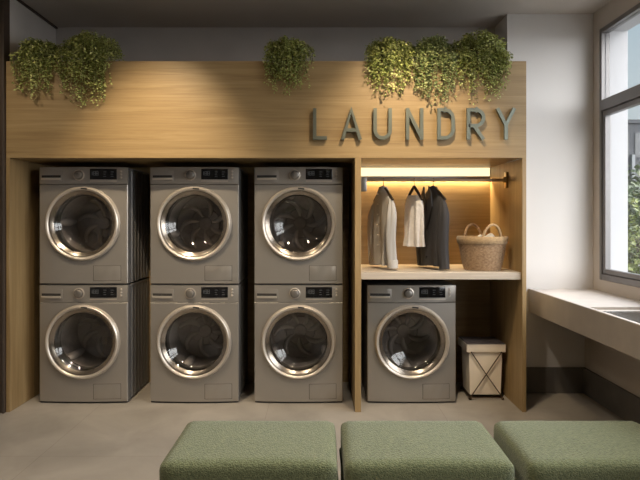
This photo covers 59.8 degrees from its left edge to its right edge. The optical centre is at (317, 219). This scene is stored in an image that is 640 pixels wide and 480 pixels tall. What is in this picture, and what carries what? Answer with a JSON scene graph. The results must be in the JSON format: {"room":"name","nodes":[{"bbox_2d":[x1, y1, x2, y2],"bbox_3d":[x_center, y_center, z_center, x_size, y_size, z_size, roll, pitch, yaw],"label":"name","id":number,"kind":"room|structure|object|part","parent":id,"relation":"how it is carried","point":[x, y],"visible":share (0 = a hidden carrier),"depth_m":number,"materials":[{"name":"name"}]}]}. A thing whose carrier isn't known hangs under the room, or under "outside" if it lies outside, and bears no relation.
{"room":"laundry","nodes":[
{"label":"laundry","id":0,"kind":"room"},
{"bbox_2d":[0,0,9,412],"bbox_3d":[-3.270,-0.128,3.828,2.260,2.890,0.065,0,0,0],"label":"wall","id":1,"kind":"structure","parent":0,"point":[7,2],"depth_m":3.79,"materials":[{"name":"white paint"}]},
{"bbox_2d":[2,0,4,413],"bbox_3d":[-2.144,-0.128,3.788,0.012,2.890,0.013,0,0,0],"label":"trim","id":2,"kind":"structure","parent":1,"relation":"attached to","point":[3,1],"depth_m":3.78,"materials":[{"name":"brown"}]},
{"bbox_2d":[10,0,55,160],"bbox_3d":[-2.235,-0.128,4.200,0.190,2.890,0.680,0,0,0],"label":"wall","id":3,"kind":"structure","parent":0,"point":[24,23],"depth_m":4.05,"materials":[{"name":"grey paint"}]},
{"bbox_2d":[17,0,57,28],"bbox_3d":[-2.132,-1.566,4.205,0.015,0.014,0.670,0,0,0],"label":"trim","id":4,"kind":"structure","parent":3,"relation":"attached to","point":[19,1],"depth_m":4.21,"materials":[{"name":"black"}]},
{"bbox_2d":[56,27,494,60],"bbox_3d":[-0.415,-0.128,4.615,3.770,2.890,0.150,0,0,0],"label":"wall","id":5,"kind":"structure","parent":0,"point":[137,43],"depth_m":4.54,"materials":[{"name":"grey paint"}]},
{"bbox_2d":[0,382,624,479],"bbox_3d":[-1.075,1.367,0.770,7.050,0.100,7.940,0,0,0],"label":"floor","id":6,"kind":"structure","parent":0,"point":[130,440],"depth_m":3.69,"materials":[{"name":"concrete"}]},
{"bbox_2d":[40,278,149,402],"bbox_3d":[-1.687,0.893,4.237,0.635,0.848,0.566,0,0,0],"label":"washing machine","id":7,"kind":"object","parent":6,"relation":"on","point":[95,339],"visible":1,"depth_m":4.00,"materials":[{"name":"grey metal"}]},
{"bbox_3d":[-1.915,0.552,3.989,0.146,0.015,0.019,0,0,4],"label":"drawer handle","id":8,"kind":"part","parent":7,"relation":"part of","materials":[{"name":"beige"}]},
{"bbox_3d":[-1.914,0.536,4.000,0.165,0.082,0.021,0,0,4],"label":"detergent drawer","id":9,"kind":"part","parent":7,"relation":"part of","materials":[{"name":"silver metal"}]},
{"bbox_3d":[-1.687,0.874,3.980,0.536,0.536,0.044,0,0,0],"label":"door","id":10,"kind":"part","parent":7,"relation":"part of","materials":[{"name":"beige"}]},
{"bbox_3d":[-1.687,0.949,4.013,0.635,0.712,0.058,0,0,0],"label":"panel","id":11,"kind":"part","parent":7,"relation":"part of","materials":[{"name":"silver metal"}]},
{"bbox_3d":[-1.687,0.529,4.012,0.635,0.120,0.056,0,0,0],"label":"control panel","id":12,"kind":"part","parent":7,"relation":"part of","materials":[{"name":"silver metal"}]},
{"bbox_2d":[40,167,149,284],"bbox_3d":[-1.687,0.045,4.237,0.635,0.848,0.566,0,0,0],"label":"washing machine","id":13,"kind":"object","parent":7,"relation":"on","point":[93,231],"visible":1,"depth_m":4.00,"materials":[{"name":"beige metal"}]},
{"bbox_3d":[-1.915,-0.295,3.989,0.146,0.015,0.019,0,0,4],"label":"drawer handle","id":14,"kind":"part","parent":13,"relation":"part of","materials":[{"name":"beige"}]},
{"bbox_3d":[-1.914,-0.312,4.000,0.165,0.082,0.021,0,0,4],"label":"detergent drawer","id":15,"kind":"part","parent":13,"relation":"part of","materials":[{"name":"silver metal"}]},
{"bbox_3d":[-1.687,0.026,3.980,0.536,0.536,0.044,0,0,0],"label":"door","id":16,"kind":"part","parent":13,"relation":"part of","materials":[{"name":"beige"}]},
{"bbox_3d":[-1.687,0.101,4.013,0.635,0.712,0.058,0,0,0],"label":"panel","id":17,"kind":"part","parent":13,"relation":"part of","materials":[{"name":"silver metal"}]},
{"bbox_3d":[-1.687,-0.319,4.012,0.635,0.120,0.056,0,0,0],"label":"control panel","id":18,"kind":"part","parent":13,"relation":"part of","materials":[{"name":"silver metal"}]},
{"bbox_3d":[-1.451,0.003,3.971,0.069,0.268,0.034,0,0,0],"label":"door handle","id":19,"kind":"part","parent":13,"relation":"part of","materials":[{"name":"beige"}]},
{"bbox_3d":[-1.451,0.851,3.971,0.069,0.268,0.034,0,0,0],"label":"door handle","id":20,"kind":"part","parent":7,"relation":"part of","materials":[{"name":"beige"}]},
{"bbox_3d":[-1.687,0.897,4.271,0.635,0.816,0.498,0,0,0],"label":"casing","id":21,"kind":"part","parent":7,"relation":"part of","materials":[{"name":"grey metal"}]},
{"bbox_2d":[150,278,247,402],"bbox_3d":[-0.889,0.893,4.237,0.635,0.848,0.566,0,0,0],"label":"washing machine","id":22,"kind":"object","parent":6,"relation":"on","point":[199,333],"visible":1,"depth_m":4.00,"materials":[{"name":"beige metal"}]},
{"bbox_3d":[-1.117,0.552,3.989,0.146,0.015,0.019,0,0,4],"label":"drawer handle","id":23,"kind":"part","parent":22,"relation":"part of","materials":[{"name":"beige"}]},
{"bbox_3d":[-1.116,0.536,4.000,0.165,0.082,0.021,0,0,4],"label":"detergent drawer","id":24,"kind":"part","parent":22,"relation":"part of","materials":[{"name":"silver metal"}]},
{"bbox_3d":[-0.889,0.874,3.980,0.536,0.536,0.044,0,0,0],"label":"door","id":25,"kind":"part","parent":22,"relation":"part of","materials":[{"name":"beige"}]},
{"bbox_3d":[-0.889,0.529,4.012,0.635,0.120,0.056,0,0,0],"label":"control panel","id":26,"kind":"part","parent":22,"relation":"part of","materials":[{"name":"silver metal"}]},
{"bbox_2d":[150,167,247,284],"bbox_3d":[-0.889,0.045,4.237,0.635,0.848,0.566,0,0,0],"label":"washing machine","id":27,"kind":"object","parent":22,"relation":"on","point":[199,224],"visible":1,"depth_m":4.00,"materials":[{"name":"beige metal"}]},
{"bbox_3d":[-1.117,-0.295,3.989,0.146,0.015,0.019,0,0,4],"label":"drawer handle","id":28,"kind":"part","parent":27,"relation":"part of","materials":[{"name":"beige"}]},
{"bbox_3d":[-1.116,-0.312,4.000,0.165,0.082,0.021,0,0,4],"label":"detergent drawer","id":29,"kind":"part","parent":27,"relation":"part of","materials":[{"name":"silver metal"}]},
{"bbox_3d":[-0.889,0.026,3.980,0.536,0.536,0.044,0,0,0],"label":"door","id":30,"kind":"part","parent":27,"relation":"part of","materials":[{"name":"beige"}]},
{"bbox_3d":[-0.889,-0.319,4.012,0.635,0.120,0.056,0,0,0],"label":"control panel","id":31,"kind":"part","parent":27,"relation":"part of","materials":[{"name":"silver metal"}]},
{"bbox_3d":[-0.653,0.003,3.971,0.069,0.268,0.034,0,0,0],"label":"door handle","id":32,"kind":"part","parent":27,"relation":"part of","materials":[{"name":"beige"}]},
{"bbox_3d":[-0.653,0.851,3.971,0.069,0.268,0.034,0,0,0],"label":"door handle","id":33,"kind":"part","parent":22,"relation":"part of","materials":[{"name":"beige"}]},
{"bbox_3d":[-0.889,0.897,4.271,0.635,0.816,0.498,0,0,0],"label":"casing","id":34,"kind":"part","parent":22,"relation":"part of","materials":[{"name":"grey metal"}]},
{"bbox_2d":[159,421,337,479],"bbox_3d":[-0.256,1.100,2.263,0.672,0.434,0.465,0,0,0],"label":"ottoman","id":35,"kind":"object","parent":6,"relation":"on","point":[204,450],"visible":1,"depth_m":2.13,"materials":[{"name":"green fabric"}]},
{"bbox_2d":[6,61,525,411],"bbox_3d":[-0.355,0.114,4.174,3.566,2.406,0.728,0,0,0],"label":"laundry cabinet","id":36,"kind":"object","parent":6,"relation":"on","point":[153,113],"depth_m":3.81,"materials":[{"name":"brown wood"}]},
{"bbox_3d":[-2.125,0.446,4.165,0.026,1.742,0.710,0,0,0],"label":"panel","id":37,"kind":"part","parent":36,"relation":"part of","materials":[{"name":"brown wood"}]},
{"bbox_2d":[9,37,67,100],"bbox_3d":[-1.925,-1.030,3.909,0.383,0.441,0.419,0,0,0],"label":"trailing plant","id":38,"kind":"object","parent":36,"relation":"on","point":[41,51],"visible":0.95,"depth_m":3.78,"materials":[{"name":"green plant"}]},
{"bbox_2d":[55,29,124,108],"bbox_3d":[-1.597,-1.030,3.905,0.443,0.558,0.416,0,0,0],"label":"trailing plant","id":39,"kind":"object","parent":36,"relation":"on","point":[92,49],"visible":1,"depth_m":3.78,"materials":[{"name":"green plant"}]},
{"bbox_3d":[-0.355,-0.757,3.825,3.566,0.664,0.030,0,0,0],"label":"header panel","id":40,"kind":"part","parent":36,"relation":"part of","materials":[{"name":"brown wood"}]},
{"bbox_3d":[-0.356,-0.435,4.180,3.512,0.020,0.680,0,0,0],"label":"ceiling panel","id":41,"kind":"part","parent":36,"relation":"part of","materials":[{"name":"brown wood"}]},
{"bbox_2d":[262,35,315,94],"bbox_3d":[-0.197,-1.053,3.924,0.378,0.420,0.421,0,0,0],"label":"trailing plant","id":42,"kind":"object","parent":36,"relation":"on","point":[286,51],"visible":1,"depth_m":3.78,"materials":[{"name":"green plant"}]},
{"bbox_3d":[-0.355,0.124,4.529,3.566,2.386,0.018,0,0,0],"label":"panel","id":43,"kind":"part","parent":36,"relation":"part of","materials":[{"name":"brown wood"}]},
{"bbox_2d":[313,108,326,139],"bbox_3d":[0.014,-0.652,3.792,0.088,0.210,0.035,0,0,0],"label":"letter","id":44,"kind":"object","parent":36,"relation":"attached to","point":[315,137],"depth_m":3.78,"materials":[{"name":"grey metal"}]},
{"bbox_2d":[341,106,361,139],"bbox_3d":[0.227,-0.659,3.792,0.136,0.224,0.035,0,0,0],"label":"wall sign","id":45,"kind":"object","parent":36,"relation":"attached to","point":[346,129],"depth_m":3.78,"materials":[{"name":"grey metal"}]},
{"bbox_3d":[0.274,0.446,4.165,0.042,1.742,0.710,0,0,0],"label":"divider panel","id":46,"kind":"part","parent":36,"relation":"part of","materials":[{"name":"brown wood"}]},
{"bbox_2d":[373,108,391,139],"bbox_3d":[0.438,-0.652,3.792,0.122,0.210,0.035,0,0,0],"label":"wall sign","id":47,"kind":"object","parent":36,"relation":"attached to","point":[376,134],"depth_m":3.78,"materials":[{"name":"grey metal"}]},
{"bbox_2d":[373,178,393,200],"bbox_3d":[0.483,-0.226,4.120,0.024,0.173,0.339,0,0,-18],"label":"clothes hanger","id":48,"kind":"object","parent":36,"relation":"hanging from","point":[385,188],"visible":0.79,"depth_m":4.03,"materials":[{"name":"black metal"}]},
{"bbox_2d":[367,186,397,268],"bbox_3d":[0.484,0.048,4.119,0.123,0.590,0.409,0,0,-18],"label":"shirt","id":49,"kind":"object","parent":48,"relation":"hanging from","point":[382,216],"visible":0.99,"depth_m":4.04,"materials":[{"name":"grey fabric"}]},
{"bbox_3d":[0.483,-0.199,4.120,0.024,0.118,0.339,0,0,-18],"label":"arm","id":50,"kind":"part","parent":48,"relation":"part of","materials":[{"name":"black"}]},
{"bbox_2d":[364,36,416,96],"bbox_3d":[0.495,-1.048,3.917,0.378,0.439,0.407,0,0,0],"label":"trailing plant","id":51,"kind":"object","parent":36,"relation":"hanging from","point":[387,51],"visible":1,"depth_m":3.78,"materials":[{"name":"green plant"}]},
{"bbox_2d":[406,178,422,200],"bbox_3d":[0.712,-0.226,4.120,0.024,0.172,0.251,0,0,-18],"label":"clothes hanger","id":52,"kind":"object","parent":36,"relation":"hanging from","point":[414,187],"visible":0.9,"depth_m":4.09,"materials":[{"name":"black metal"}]},
{"bbox_2d":[403,195,425,246],"bbox_3d":[0.712,0.006,4.120,0.139,0.376,0.241,0,0,-9],"label":"blouse","id":53,"kind":"object","parent":52,"relation":"hanging from","point":[414,207],"visible":0.98,"depth_m":4.06,"materials":[{"name":"fabric"}]},
{"bbox_3d":[0.712,-0.199,4.120,0.024,0.118,0.251,0,0,-18],"label":"arm","id":54,"kind":"part","parent":52,"relation":"part of","materials":[{"name":"black"}]},
{"bbox_2d":[406,108,423,139],"bbox_3d":[0.659,-0.652,3.792,0.115,0.210,0.035,0,0,0],"label":"wall sign","id":55,"kind":"object","parent":36,"relation":"attached to","point":[420,131],"depth_m":3.78,"materials":[{"name":"grey metal"}]},
{"bbox_2d":[361,168,490,177],"bbox_3d":[0.848,-0.380,4.508,1.097,0.088,0.025,0,0,0],"label":"strip light","id":56,"kind":"object","parent":36,"relation":"attached to","point":[365,172],"visible":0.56,"depth_m":4.50,"materials":[{"name":"white plastic"}]},
{"bbox_3d":[0.848,-0.283,4.120,1.105,0.145,0.044,0,0,0],"label":"clothes rail","id":57,"kind":"part","parent":36,"relation":"part of","materials":[{"name":"silver metal"}]},
{"bbox_2d":[425,178,445,199],"bbox_3d":[0.852,-0.226,4.120,0.024,0.173,0.359,0,0,-18],"label":"clothes hanger","id":58,"kind":"object","parent":36,"relation":"hanging from","point":[435,188],"visible":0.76,"depth_m":4.02,"materials":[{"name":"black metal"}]},
{"bbox_2d":[416,186,449,268],"bbox_3d":[0.852,0.049,4.120,0.124,0.600,0.420,0,0,-18],"label":"suit jacket","id":59,"kind":"object","parent":58,"relation":"hanging from","point":[435,253],"visible":0.76,"depth_m":4.01,"materials":[{"name":"grey fabric"}]},
{"bbox_3d":[0.852,-0.199,4.120,0.024,0.119,0.359,0,0,-18],"label":"arm","id":60,"kind":"part","parent":58,"relation":"part of","materials":[{"name":"black"}]},
{"bbox_2d":[410,33,461,106],"bbox_3d":[0.809,-1.026,3.941,0.356,0.521,0.419,0,0,0],"label":"trailing plant","id":61,"kind":"object","parent":36,"relation":"hanging from","point":[432,49],"visible":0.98,"depth_m":3.78,"materials":[{"name":"green plant"}]},
{"bbox_2d":[361,264,520,279],"bbox_3d":[0.848,0.386,4.175,1.105,0.051,0.690,0,0,0],"label":"shelf","id":62,"kind":"object","parent":36,"relation":"attached to","point":[404,271],"depth_m":3.83,"materials":[{"name":"laminate"}]},
{"bbox_2d":[437,107,454,139],"bbox_3d":[0.869,-0.655,3.792,0.115,0.217,0.035,0,0,0],"label":"wall sign","id":63,"kind":"object","parent":36,"relation":"attached to","point":[439,110],"depth_m":3.78,"materials":[{"name":"grey metal"}]},
{"bbox_2d":[466,106,484,140],"bbox_3d":[1.069,-0.655,3.792,0.122,0.231,0.035,0,0,0],"label":"wall sign","id":64,"kind":"object","parent":36,"relation":"attached to","point":[475,126],"depth_m":3.78,"materials":[{"name":"grey metal"}]},
{"bbox_2d":[451,28,512,104],"bbox_3d":[1.122,-1.055,3.919,0.420,0.546,0.422,0,0,0],"label":"trailing plant","id":65,"kind":"object","parent":36,"relation":"on","point":[488,45],"visible":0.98,"depth_m":3.78,"materials":[{"name":"green plant"}]},
{"bbox_2d":[456,223,508,270],"bbox_3d":[1.190,0.192,4.030,0.364,0.336,0.364,0,0,-9],"label":"wicker basket","id":66,"kind":"object","parent":36,"relation":"on","point":[483,253],"visible":1,"depth_m":3.90,"materials":[{"name":"beige wicker"}]},
{"bbox_3d":[1.165,0.085,4.188,0.151,0.121,0.031,0,0,-9],"label":"handle","id":67,"kind":"part","parent":66,"relation":"part of","materials":[{"name":"wicker"}]},
{"bbox_2d":[477,233,494,236],"bbox_3d":[1.187,0.217,4.030,0.257,0.251,0.242,0,0,0],"label":"folded towel","id":68,"kind":"object","parent":66,"relation":"in","point":[489,234],"visible":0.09,"depth_m":3.98,"materials":[{"name":"beige fabric"}]},
{"bbox_3d":[1.215,0.085,3.872,0.151,0.121,0.031,0,0,-9],"label":"handle","id":69,"kind":"part","parent":66,"relation":"part of","materials":[{"name":"wicker"}]},
{"bbox_2d":[495,107,515,139],"bbox_3d":[1.273,-0.655,3.792,0.136,0.217,0.035,0,0,0],"label":"letter","id":70,"kind":"object","parent":36,"relation":"attached to","point":[505,122],"depth_m":3.78,"materials":[{"name":"grey metal"}]},
{"bbox_3d":[1.414,0.446,4.165,0.028,1.742,0.710,0,0,0],"label":"panel","id":71,"kind":"part","parent":36,"relation":"part of","materials":[{"name":"brown wood"}]},
{"bbox_2d":[254,285,342,402],"bbox_3d":[-0.140,0.893,4.237,0.635,0.848,0.566,0,0,0],"label":"washing machine","id":72,"kind":"object","parent":6,"relation":"on","point":[298,329],"visible":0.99,"depth_m":3.99,"materials":[{"name":"beige metal"}]},
{"bbox_3d":[-0.367,0.536,4.000,0.165,0.082,0.021,0,0,4],"label":"detergent drawer","id":73,"kind":"part","parent":72,"relation":"part of","materials":[{"name":"silver metal"}]},
{"bbox_3d":[-0.368,0.552,3.989,0.146,0.015,0.019,0,0,4],"label":"drawer handle","id":74,"kind":"part","parent":72,"relation":"part of","materials":[{"name":"beige"}]},
{"bbox_3d":[-0.140,0.874,3.980,0.536,0.536,0.044,0,0,0],"label":"door","id":75,"kind":"part","parent":72,"relation":"part of","materials":[{"name":"beige"}]},
{"bbox_2d":[254,167,342,284],"bbox_3d":[-0.140,0.045,4.237,0.635,0.848,0.566,0,0,0],"label":"washing machine","id":76,"kind":"object","parent":72,"relation":"on","point":[298,218],"visible":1,"depth_m":3.99,"materials":[{"name":"beige metal"}]},
{"bbox_3d":[-0.367,-0.312,4.000,0.165,0.082,0.021,0,0,4],"label":"detergent drawer","id":77,"kind":"part","parent":76,"relation":"part of","materials":[{"name":"silver metal"}]},
{"bbox_3d":[-0.368,-0.295,3.989,0.146,0.015,0.019,0,0,4],"label":"drawer handle","id":78,"kind":"part","parent":76,"relation":"part of","materials":[{"name":"beige"}]},
{"bbox_3d":[-0.140,0.026,3.980,0.536,0.536,0.044,0,0,0],"label":"door","id":79,"kind":"part","parent":76,"relation":"part of","materials":[{"name":"beige"}]},
{"bbox_3d":[-0.140,-0.319,4.012,0.635,0.120,0.056,0,0,0],"label":"control panel","id":80,"kind":"part","parent":76,"relation":"part of","materials":[{"name":"silver metal"}]},
{"bbox_3d":[0.096,0.003,3.971,0.069,0.268,0.034,0,0,0],"label":"door handle","id":81,"kind":"part","parent":76,"relation":"part of","materials":[{"name":"beige"}]},
{"bbox_3d":[-0.140,0.529,4.012,0.635,0.120,0.056,0,0,0],"label":"control panel","id":82,"kind":"part","parent":72,"relation":"part of","materials":[{"name":"silver metal"}]},
{"bbox_3d":[0.096,0.851,3.971,0.069,0.268,0.034,0,0,0],"label":"door handle","id":83,"kind":"part","parent":72,"relation":"part of","materials":[{"name":"beige"}]},
{"bbox_2d":[362,280,455,402],"bbox_3d":[0.673,0.893,4.237,0.635,0.848,0.566,0,0,0],"label":"washing machine","id":84,"kind":"object","parent":6,"relation":"on","point":[409,326],"visible":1,"depth_m":4.00,"materials":[{"name":"grey metal"}]},
{"bbox_3d":[0.673,0.897,4.271,0.635,0.816,0.498,0,0,0],"label":"casing","id":85,"kind":"part","parent":84,"relation":"part of","materials":[{"name":"grey metal"}]},
{"bbox_3d":[0.445,0.552,3.989,0.146,0.015,0.019,0,0,4],"label":"drawer handle","id":86,"kind":"part","parent":84,"relation":"part of","materials":[{"name":"beige"}]},
{"bbox_3d":[0.446,0.536,4.000,0.165,0.082,0.021,0,0,4],"label":"detergent drawer","id":87,"kind":"part","parent":84,"relation":"part of","materials":[{"name":"silver metal"}]},
{"bbox_3d":[0.673,0.874,3.980,0.536,0.536,0.044,0,0,0],"label":"door","id":88,"kind":"part","parent":84,"relation":"part of","materials":[{"name":"beige"}]},
{"bbox_3d":[0.673,0.529,4.012,0.635,0.120,0.056,0,0,0],"label":"control panel","id":89,"kind":"part","parent":84,"relation":"part of","materials":[{"name":"silver metal"}]},
{"bbox_3d":[0.909,0.851,3.971,0.069,0.268,0.034,0,0,0],"label":"door handle","id":90,"kind":"part","parent":84,"relation":"part of","materials":[{"name":"beige"}]},
{"bbox_2d":[339,421,514,479],"bbox_3d":[0.414,1.100,2.263,0.642,0.434,0.465,0,0,0],"label":"ottoman","id":91,"kind":"object","parent":6,"relation":"on","point":[369,450],"visible":1,"depth_m":2.13,"materials":[{"name":"green fabric"}]},
{"bbox_2d":[458,337,505,399],"bbox_3d":[1.232,1.111,4.195,0.288,0.412,0.278,0,0,0],"label":"laundry hamper","id":92,"kind":"object","parent":6,"relation":"on","point":[481,356],"visible":1,"depth_m":4.09,"materials":[{"name":"beige fabric"}]},
{"bbox_3d":[1.232,0.908,4.195,0.276,0.007,0.244,0,0,0],"label":"lid","id":93,"kind":"part","parent":92,"relation":"part of","materials":[{"name":"grey fabric"}]},
{"bbox_3d":[1.229,1.132,4.069,0.237,0.338,0.012,0,0,0],"label":"cross rod","id":94,"kind":"part","parent":92,"relation":"part of","materials":[{"name":"brown metal"}]},
{"bbox_3d":[1.232,1.299,4.067,0.236,0.008,0.008,0,0,0],"label":"foot rod","id":95,"kind":"part","parent":92,"relation":"part of","materials":[{"name":"brown metal"}]},
{"bbox_3d":[1.235,1.132,4.065,0.237,0.338,0.012,0,0,0],"label":"cross rod","id":96,"kind":"part","parent":92,"relation":"part of","materials":[{"name":"brown metal"}]},
{"bbox_2d":[494,421,639,479],"bbox_3d":[1.101,1.100,2.263,0.659,0.434,0.465,0,0,0],"label":"ottoman","id":97,"kind":"object","parent":6,"relation":"on","point":[537,450],"visible":0.83,"depth_m":2.17,"materials":[{"name":"green fabric"}]},
{"bbox_2d":[21,0,610,26],"bbox_3d":[-1.075,-1.623,0.770,7.050,0.100,7.940,0,0,0],"label":"ceiling","id":98,"kind":"structure","parent":0,"point":[62,13],"depth_m":4.21,"materials":[{"name":"grey paint"}]},
{"bbox_2d":[495,14,592,366],"bbox_3d":[1.772,-0.128,4.468,0.655,2.890,0.445,0,0,0],"label":"wall pier","id":99,"kind":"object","parent":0,"point":[556,49],"visible":0.5,"depth_m":4.25,"materials":[{"name":"white paint"}]},
{"bbox_2d":[526,367,582,392],"bbox_3d":[1.730,1.220,4.235,0.570,0.194,0.020,0,0,0],"label":"baseboard","id":100,"kind":"object","parent":99,"relation":"attached to","point":[538,379],"visible":0.64,"depth_m":4.22,"materials":[{"name":"black"}]},
{"bbox_2d":[585,337,639,396],"bbox_3d":[2.067,1.011,2.022,0.065,0.612,4.445,0,0,0],"label":"wall","id":101,"kind":"structure","parent":0,"point":[623,370],"depth_m":3.83,"materials":[{"name":"beige paint"}]},
{"bbox_2d":[529,289,639,359],"bbox_3d":[1.853,0.614,2.022,0.491,0.182,4.445,0,0,0],"label":"countertop","id":102,"kind":"structure","parent":101,"relation":"on","point":[580,311],"depth_m":3.44,"materials":[{"name":"beige stone"}]},
{"bbox_2d":[603,311,639,322],"bbox_3d":[1.843,0.612,2.868,0.379,0.142,0.859,0,0,0],"label":"sink","id":103,"kind":"object","parent":102,"relation":"in","point":[634,316],"visible":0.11,"depth_m":3.28,"materials":[{"name":"silver metal"}]},
{"bbox_2d":[583,367,639,423],"bbox_3d":[2.025,1.220,2.022,0.020,0.194,4.445,0,0,0],"label":"baseboard","id":104,"kind":"structure","parent":101,"relation":"attached to","point":[626,405],"depth_m":3.82,"materials":[{"name":"black"}]},
{"bbox_2d":[593,0,639,300],"bbox_3d":[2.197,-0.128,0.845,0.195,2.890,7.690,0,0,0],"label":"wall","id":105,"kind":"structure","parent":0,"point":[613,9],"depth_m":4.16,"materials":[{"name":"beige paint"}]},
{"bbox_2d":[599,3,639,287],"bbox_3d":[2.120,-0.488,2.220,0.076,1.860,3.840,0,0,0],"label":"window","id":106,"kind":"structure","parent":105,"relation":"in","point":[629,98],"depth_m":4.07,"materials":[{"name":"grey metal"}]},
{"bbox_2d":[610,14,639,271],"bbox_3d":[2.237,-0.483,2.220,0.155,1.870,3.840,0,0,0],"label":"trim","id":107,"kind":"structure","parent":105,"relation":"attached to","point":[618,37],"depth_m":4.13,"materials":[{"name":"grey"}]},
{"label":"outside","id":108,"kind":"structure","parent":0,"visible":0},
{"bbox_3d":[36.297,1.867,30.000,67.405,0.100,120.000,0,0,0],"label":"ground","id":109,"kind":"structure","parent":108,"visible":0},
{"bbox_2d":[628,193,639,273],"bbox_3d":[5.987,0.683,10.384,2.573,2.387,2.715,0,0,0],"label":"shrub","id":110,"kind":"object","parent":109,"relation":"on","point":[633,267],"visible":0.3,"depth_m":10.00,"materials":[{"name":"green plant"}]},
{"bbox_2d":[628,119,639,197],"bbox_3d":[27.000,-3.233,50.950,18.400,10.100,10.500,0,0,0],"label":"office building","id":111,"kind":"structure","parent":109,"relation":"on","point":[633,124],"depth_m":46.00,"materials":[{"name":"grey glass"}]},
{"bbox_2d":[628,170,639,271],"bbox_3d":[7.625,0.260,13.433,3.583,3.124,3.319,0,0,0],"label":"tree","id":112,"kind":"object","parent":109,"relation":"on","point":[631,190],"visible":0.16,"depth_m":13.07,"materials":[{"name":"green plant"}]},
{"bbox_2d":[628,162,639,212],"bbox_3d":[11.373,-0.001,18.985,4.199,3.911,4.887,0,0,0],"label":"tree","id":113,"kind":"object","parent":109,"relation":"on","point":[630,181],"visible":0.06,"depth_m":18.48,"materials":[{"name":"green plant"}]}
]}

